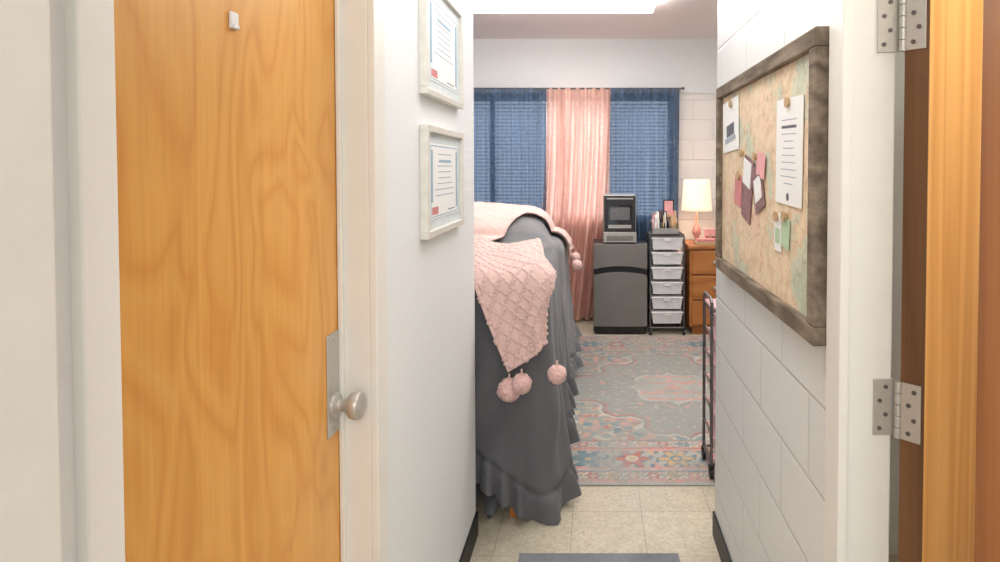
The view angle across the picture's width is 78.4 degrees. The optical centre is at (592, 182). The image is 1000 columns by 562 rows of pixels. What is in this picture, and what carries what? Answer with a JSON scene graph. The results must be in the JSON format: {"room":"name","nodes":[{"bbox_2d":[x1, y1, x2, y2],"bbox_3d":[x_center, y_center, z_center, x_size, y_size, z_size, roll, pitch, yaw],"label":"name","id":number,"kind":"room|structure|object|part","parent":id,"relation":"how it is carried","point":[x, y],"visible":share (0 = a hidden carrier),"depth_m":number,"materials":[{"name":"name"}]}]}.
{"room":"dorm room","nodes":[
{"label":"dorm room","id":0,"kind":"room"},
{"bbox_2d":[0,0,61,561],"bbox_3d":[-0.672,0.295,0.398,0.456,2.450,0.220,0,2,0],"label":"wall","id":1,"kind":"structure","parent":0,"point":[30,487],"depth_m":0.47,"materials":[{"name":"beige paint"}]},
{"bbox_2d":[49,0,475,561],"bbox_3d":[-0.553,0.266,1.492,0.134,2.450,1.970,0,2,0],"label":"wall","id":2,"kind":"structure","parent":0,"point":[431,282],"depth_m":1.64,"materials":[{"name":"paint"}]},
{"bbox_2d":[64,0,388,561],"bbox_3d":[-0.542,0.454,0.985,0.136,2.100,0.825,0,2,0],"label":"trim","id":3,"kind":"structure","parent":2,"relation":"attached to","point":[89,24],"depth_m":0.61,"materials":[{"name":"white paint"}]},
{"bbox_2d":[114,0,340,561],"bbox_3d":[-0.578,0.468,0.974,0.044,2.057,0.714,0,2,0],"label":"leaf","id":4,"kind":"object","parent":2,"relation":"attached to","point":[226,136],"visible":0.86,"depth_m":0.92,"materials":[{"name":"brown wood"}]},
{"bbox_2d":[229,11,239,30],"bbox_3d":[-0.552,-0.249,0.932,0.008,0.026,0.020,0,2,0],"label":"hook","id":5,"kind":"object","parent":4,"relation":"attached to","point":[233,17],"visible":1,"depth_m":0.93,"materials":[{"name":"white plastic"}]},
{"bbox_2d":[326,330,365,439],"bbox_3d":[-0.523,0.428,1.292,0.065,0.217,0.062,0,2,0],"label":"door knob","id":6,"kind":"object","parent":4,"relation":"attached to","point":[354,405],"visible":1,"depth_m":1.28,"materials":[{"name":"silver metal"}]},
{"bbox_2d":[418,0,463,109],"bbox_3d":[-0.474,-0.428,1.922,0.024,0.345,0.475,0,2,0],"label":"framed certificate","id":7,"kind":"object","parent":2,"relation":"attached to","point":[441,66],"visible":1,"depth_m":1.90,"materials":[{"name":"paper"}]},
{"bbox_2d":[429,0,458,101],"bbox_3d":[-0.479,-0.428,1.922,0.014,0.305,0.435,0,2,0],"label":"print","id":8,"kind":"object","parent":7,"relation":"attached to","point":[443,14],"depth_m":1.92,"materials":[{"name":"paper"}]},
{"bbox_2d":[419,124,463,239],"bbox_3d":[-0.474,-0.008,1.933,0.024,0.325,0.475,0,2,0],"label":"framed certificate","id":9,"kind":"object","parent":2,"relation":"attached to","point":[441,149],"visible":1,"depth_m":1.87,"materials":[{"name":"paper"}]},
{"bbox_2d":[430,133,459,229],"bbox_3d":[-0.479,-0.008,1.933,0.014,0.285,0.435,0,2,0],"label":"print","id":10,"kind":"object","parent":9,"relation":"attached to","point":[444,147],"depth_m":1.92,"materials":[{"name":"paper"}]},
{"bbox_2d":[459,511,477,561],"bbox_3d":[-0.482,1.429,1.972,0.008,0.100,1.088,0,2,0],"label":"baseboard","id":11,"kind":"structure","parent":2,"relation":"attached to","point":[472,536],"depth_m":2.38,"materials":[{"name":"black rubber"}]},
{"bbox_2d":[473,39,716,308],"bbox_3d":[-0.050,-0.030,6.101,5.300,2.800,0.140,0,2,0],"label":"wall","id":12,"kind":"structure","parent":0,"point":[691,64],"depth_m":6.00,"materials":[{"name":"paint"}]},
{"bbox_2d":[474,87,684,90],"bbox_3d":[-0.565,-0.919,5.947,2.922,0.036,0.121,0,2,0],"label":"curtain rod","id":13,"kind":"object","parent":12,"relation":"attached to","point":[682,88],"visible":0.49,"depth_m":5.89,"materials":[{"name":"metal"}]},
{"bbox_2d":[474,88,545,210],"bbox_3d":[-1.202,0.195,5.935,1.497,2.240,0.123,0,2,0],"label":"curtain","id":14,"kind":"object","parent":13,"relation":"hanging from","point":[510,124],"visible":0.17,"depth_m":5.92,"materials":[{"name":"blue fabric"}]},
{"bbox_2d":[542,88,609,319],"bbox_3d":[-0.220,0.210,5.934,0.781,2.270,0.122,0,2,0],"label":"curtain","id":15,"kind":"object","parent":13,"relation":"hanging from","point":[577,120],"visible":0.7,"depth_m":5.92,"materials":[{"name":"pink fabric"}]},
{"bbox_2d":[610,88,679,316],"bbox_3d":[0.505,0.195,5.930,0.684,2.240,0.110,0,2,0],"label":"curtain","id":16,"kind":"object","parent":13,"relation":"hanging from","point":[644,123],"visible":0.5,"depth_m":5.92,"materials":[{"name":"blue fabric"}]},
{"bbox_2d":[607,136,609,192],"bbox_3d":[-0.550,-0.234,6.071,2.760,1.270,0.150,0,2,0],"label":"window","id":17,"kind":"structure","parent":12,"relation":"in","point":[609,136],"depth_m":6.05,"materials":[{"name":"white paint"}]},
{"bbox_2d":[473,0,717,38],"bbox_3d":[-0.050,-1.432,4.274,5.300,0.100,3.680,0,2,0],"label":"ceiling","id":18,"kind":"structure","parent":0,"point":[669,19],"depth_m":5.40,"materials":[{"name":"white paint"}]},
{"bbox_2d":[470,319,897,561],"bbox_3d":[-0.050,1.528,2.016,5.300,0.100,8.350,0,2,0],"label":"floor","id":19,"kind":"structure","parent":0,"point":[604,519],"depth_m":2.58,"materials":[{"name":"tile"}]},
{"bbox_2d":[476,484,480,502],"bbox_3d":[-0.560,1.422,2.718,0.090,0.075,0.260,0,2,0],"label":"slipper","id":20,"kind":"object","parent":19,"relation":"on","point":[478,491],"visible":0.12,"depth_m":2.75,"materials":[{"name":"grey fabric"}]},
{"bbox_2d":[485,494,498,518],"bbox_3d":[-0.450,1.421,2.758,0.090,0.075,0.260,0,2,0],"label":"slipper","id":21,"kind":"object","parent":19,"relation":"on","point":[491,503],"visible":0.38,"depth_m":2.67,"materials":[{"name":"grey fabric"}]},
{"bbox_2d":[475,247,581,524],"bbox_3d":[-1.247,0.901,3.079,2.395,1.098,1.161,0,2,0],"label":"bed","id":22,"kind":"object","parent":19,"relation":"on","point":[523,453],"visible":0.14,"depth_m":2.60,"materials":[{"name":"grey fabric"}]},
{"bbox_3d":[-1.275,1.032,3.068,1.990,0.835,0.880,0,2,0],"label":"frame","id":23,"kind":"part","parent":22,"relation":"part of","materials":[{"name":"brown wood"}]},
{"bbox_2d":[474,238,566,402],"bbox_3d":[-0.482,0.604,3.036,0.537,0.602,1.231,0,2,-11],"label":"knit throw blanket","id":24,"kind":"object","parent":22,"relation":"on","point":[515,282],"visible":0.84,"depth_m":2.56,"materials":[{"name":"pink fabric"}]},
{"bbox_2d":[479,336,714,485],"bbox_3d":[0.550,1.418,4.178,2.600,0.007,2.560,0,2,0],"label":"area rug","id":25,"kind":"object","parent":19,"relation":"on","point":[638,415],"visible":0.33,"depth_m":3.77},
{"bbox_2d":[493,214,583,376],"bbox_3d":[-1.283,0.795,4.599,2.442,1.216,1.365,0,2,0],"label":"bed","id":26,"kind":"object","parent":25,"relation":"on","point":[524,227],"visible":0.16,"depth_m":4.29,"materials":[{"name":"grey fabric"}]},
{"bbox_2d":[474,201,582,270],"bbox_3d":[-0.888,0.403,4.495,1.629,0.511,1.051,0,2,0],"label":"knit throw blanket","id":27,"kind":"object","parent":26,"relation":"on","point":[492,220],"visible":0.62,"depth_m":4.37,"materials":[{"name":"fabric"}]},
{"bbox_2d":[701,291,715,478],"bbox_3d":[0.739,1.000,3.047,0.346,0.886,0.250,0,2,0],"label":"rolling cart","id":28,"kind":"object","parent":25,"relation":"on","point":[710,303],"visible":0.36,"depth_m":3.01,"materials":[{"name":"black metal"}]},
{"bbox_2d":[705,299,715,308],"bbox_3d":[0.739,0.608,3.037,0.322,0.008,0.200,0,2,0],"label":"shelf","id":29,"kind":"object","parent":28,"relation":"attached to","point":[707,302],"depth_m":3.02,"materials":[{"name":"pink"}]},
{"bbox_2d":[518,553,679,561],"bbox_3d":[0.023,1.469,2.137,0.625,0.012,0.495,0,2,0],"label":"doormat","id":30,"kind":"object","parent":19,"relation":"on","point":[523,557],"visible":1,"depth_m":2.35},
{"bbox_2d":[594,239,646,332],"bbox_3d":[0.248,0.964,5.672,0.487,0.835,0.390,0,2,0],"label":"mini fridge","id":31,"kind":"object","parent":19,"relation":"on","point":[620,269],"visible":1,"depth_m":5.48,"materials":[{"name":"plastic"}]},
{"bbox_2d":[603,193,636,242],"bbox_3d":[0.245,0.327,5.659,0.300,0.440,0.364,0,2,0],"label":"coffee maker","id":32,"kind":"object","parent":31,"relation":"on","point":[619,209],"visible":1,"depth_m":5.52,"materials":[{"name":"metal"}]},
{"bbox_2d":[603,232,636,241],"bbox_3d":[0.245,0.494,5.508,0.300,0.094,0.054,0,2,0],"label":"drip tray","id":33,"kind":"object","parent":32,"relation":"on","point":[607,236],"depth_m":5.48,"materials":[{"name":"silver metal"}]},
{"bbox_3d":[0.248,1.341,5.532,0.467,0.060,0.030,0,2,0],"label":"kick plate","id":34,"kind":"part","parent":31,"relation":"part of","materials":[{"name":"plastic"}]},
{"bbox_2d":[646,231,684,334],"bbox_3d":[0.672,0.923,5.656,0.329,0.918,0.390,0,2,0],"label":"cart","id":35,"kind":"object","parent":19,"relation":"on","point":[665,282],"visible":0.93,"depth_m":5.48,"materials":[{"name":"white plastic"}]},
{"bbox_2d":[651,210,678,233],"bbox_3d":[0.661,0.361,5.592,0.243,0.207,0.161,0,2,0],"label":"organizer","id":36,"kind":"object","parent":35,"relation":"on","point":[660,224],"visible":1,"depth_m":5.56,"materials":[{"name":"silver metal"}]},
{"bbox_2d":[651,219,678,233],"bbox_3d":[0.661,0.404,5.593,0.243,0.121,0.160,0,2,0],"label":"tray","id":37,"kind":"object","parent":36,"relation":"on","point":[658,226],"depth_m":5.53,"materials":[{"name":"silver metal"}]},
{"bbox_2d":[648,231,683,234],"bbox_3d":[0.672,0.468,5.644,0.305,0.008,0.340,0,2,0],"label":"shelf","id":38,"kind":"object","parent":35,"relation":"attached to","point":[649,232],"depth_m":5.47,"materials":[{"name":"plastic"}]},
{"bbox_2d":[663,200,673,218],"bbox_3d":[0.715,0.311,5.726,0.100,0.301,0.012,0,2,0],"label":"photo frame","id":39,"kind":"object","parent":35,"relation":"on","point":[668,205],"visible":0.62,"depth_m":5.72,"materials":[{"name":"plastic"}]},
{"bbox_2d":[682,240,715,333],"bbox_3d":[1.312,0.972,5.667,0.905,0.820,0.500,0,2,0],"label":"dresser","id":40,"kind":"object","parent":19,"relation":"on","point":[700,269],"visible":0.27,"depth_m":5.46,"materials":[{"name":"brown wood"}]},
{"bbox_2d":[681,179,711,242],"bbox_3d":[0.975,0.266,5.689,0.286,0.590,0.286,0,2,0],"label":"table lamp","id":41,"kind":"object","parent":40,"relation":"on","point":[696,197],"visible":0.94,"depth_m":5.58,"materials":[{"name":"fabric"}]},
{"bbox_3d":[0.975,0.136,5.686,0.286,0.330,0.286,0,2,0],"label":"lamp shade","id":42,"kind":"part","parent":41,"relation":"part of","materials":[{"name":"beige fabric"}]},
{"bbox_2d":[694,238,714,244],"bbox_3d":[1.025,0.538,5.521,0.190,0.055,0.090,0,2,0],"label":"stacked books","id":43,"kind":"object","parent":40,"relation":"on","point":[699,241],"visible":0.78,"depth_m":5.49,"materials":[{"name":"beige paper"}]},
{"bbox_2d":[704,229,714,238],"bbox_3d":[1.095,0.497,5.641,0.110,0.130,0.012,0,2,0],"label":"photo frame","id":44,"kind":"object","parent":40,"relation":"on","point":[708,233],"visible":0.54,"depth_m":5.64,"materials":[{"name":"pink plastic"}]},
{"bbox_2d":[715,0,829,561],"bbox_3d":[0.551,0.263,1.592,0.093,2.450,1.770,0,2,0],"label":"wall","id":45,"kind":"structure","parent":0,"point":[770,392],"depth_m":1.79,"materials":[{"name":"white paint"}]},
{"bbox_2d":[712,511,731,561],"bbox_3d":[0.501,1.430,1.912,0.008,0.100,1.208,0,2,0],"label":"baseboard","id":46,"kind":"structure","parent":45,"relation":"attached to","point":[717,534],"depth_m":2.38,"materials":[{"name":"black rubber"}]},
{"bbox_2d":[715,26,828,345],"bbox_3d":[0.487,-0.004,1.803,0.035,0.683,1.035,0,2,0],"label":"board","id":47,"kind":"object","parent":45,"relation":"attached to","point":[772,118],"visible":0.94,"depth_m":1.57,"materials":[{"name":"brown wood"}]},
{"bbox_2d":[824,0,894,561],"bbox_3d":[0.548,0.444,0.998,0.111,2.120,0.572,0,2,0],"label":"trim","id":48,"kind":"structure","parent":45,"relation":"attached to","point":[861,78],"depth_m":1.22,"materials":[{"name":"white paint"}]},
{"bbox_2d":[872,0,926,444],"bbox_3d":[0.608,0.466,1.211,0.086,1.679,0.026,1,2,31],"label":"hinges","id":49,"kind":"object","parent":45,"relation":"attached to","point":[896,404],"visible":1,"depth_m":1.20,"materials":[{"name":"silver metal"}]},
{"bbox_2d":[898,0,982,561],"bbox_3d":[0.891,0.458,1.440,0.720,2.050,0.046,-1,2,-43],"label":"leaf","id":50,"kind":"object","parent":45,"relation":"attached to","point":[956,26],"depth_m":1.23,"materials":[{"name":"brown wood"}]},
{"bbox_3d":[0.629,0.464,1.194,0.002,2.050,0.044,-1,2,-43],"label":"leaf edge","id":51,"kind":"part","parent":50,"relation":"part of","materials":[{"name":"brown wood"}]},
{"bbox_2d":[974,0,999,561],"bbox_3d":[0.470,0.485,0.373,0.044,2.050,0.680,0,2,0],"label":"leaf","id":52,"kind":"object","parent":45,"relation":"attached to","point":[987,474],"visible":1,"depth_m":0.69,"materials":[{"name":"brown wood"}]},
{"bbox_2d":[889,52,904,553],"bbox_3d":[0.000,0.067,2.413,5.200,2.800,0.120,0,2,0],"label":"wall","id":53,"kind":"structure","parent":0,"point":[899,56],"depth_m":2.36,"materials":[{"name":"paint"}]},
{"bbox_3d":[-0.050,-1.169,0.905,5.300,0.450,3.070,0,2,0],"label":"ceiling","id":54,"kind":"structure","parent":0,"visible":0},
{"bbox_2d":[473,0,656,12],"bbox_3d":[-0.440,-1.349,4.516,1.820,0.080,0.340,0,2,0],"label":"fluorescent ceiling light","id":55,"kind":"object","parent":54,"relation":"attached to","point":[479,6],"visible":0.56,"depth_m":4.49,"materials":[{"name":"white plastic"}]}
]}

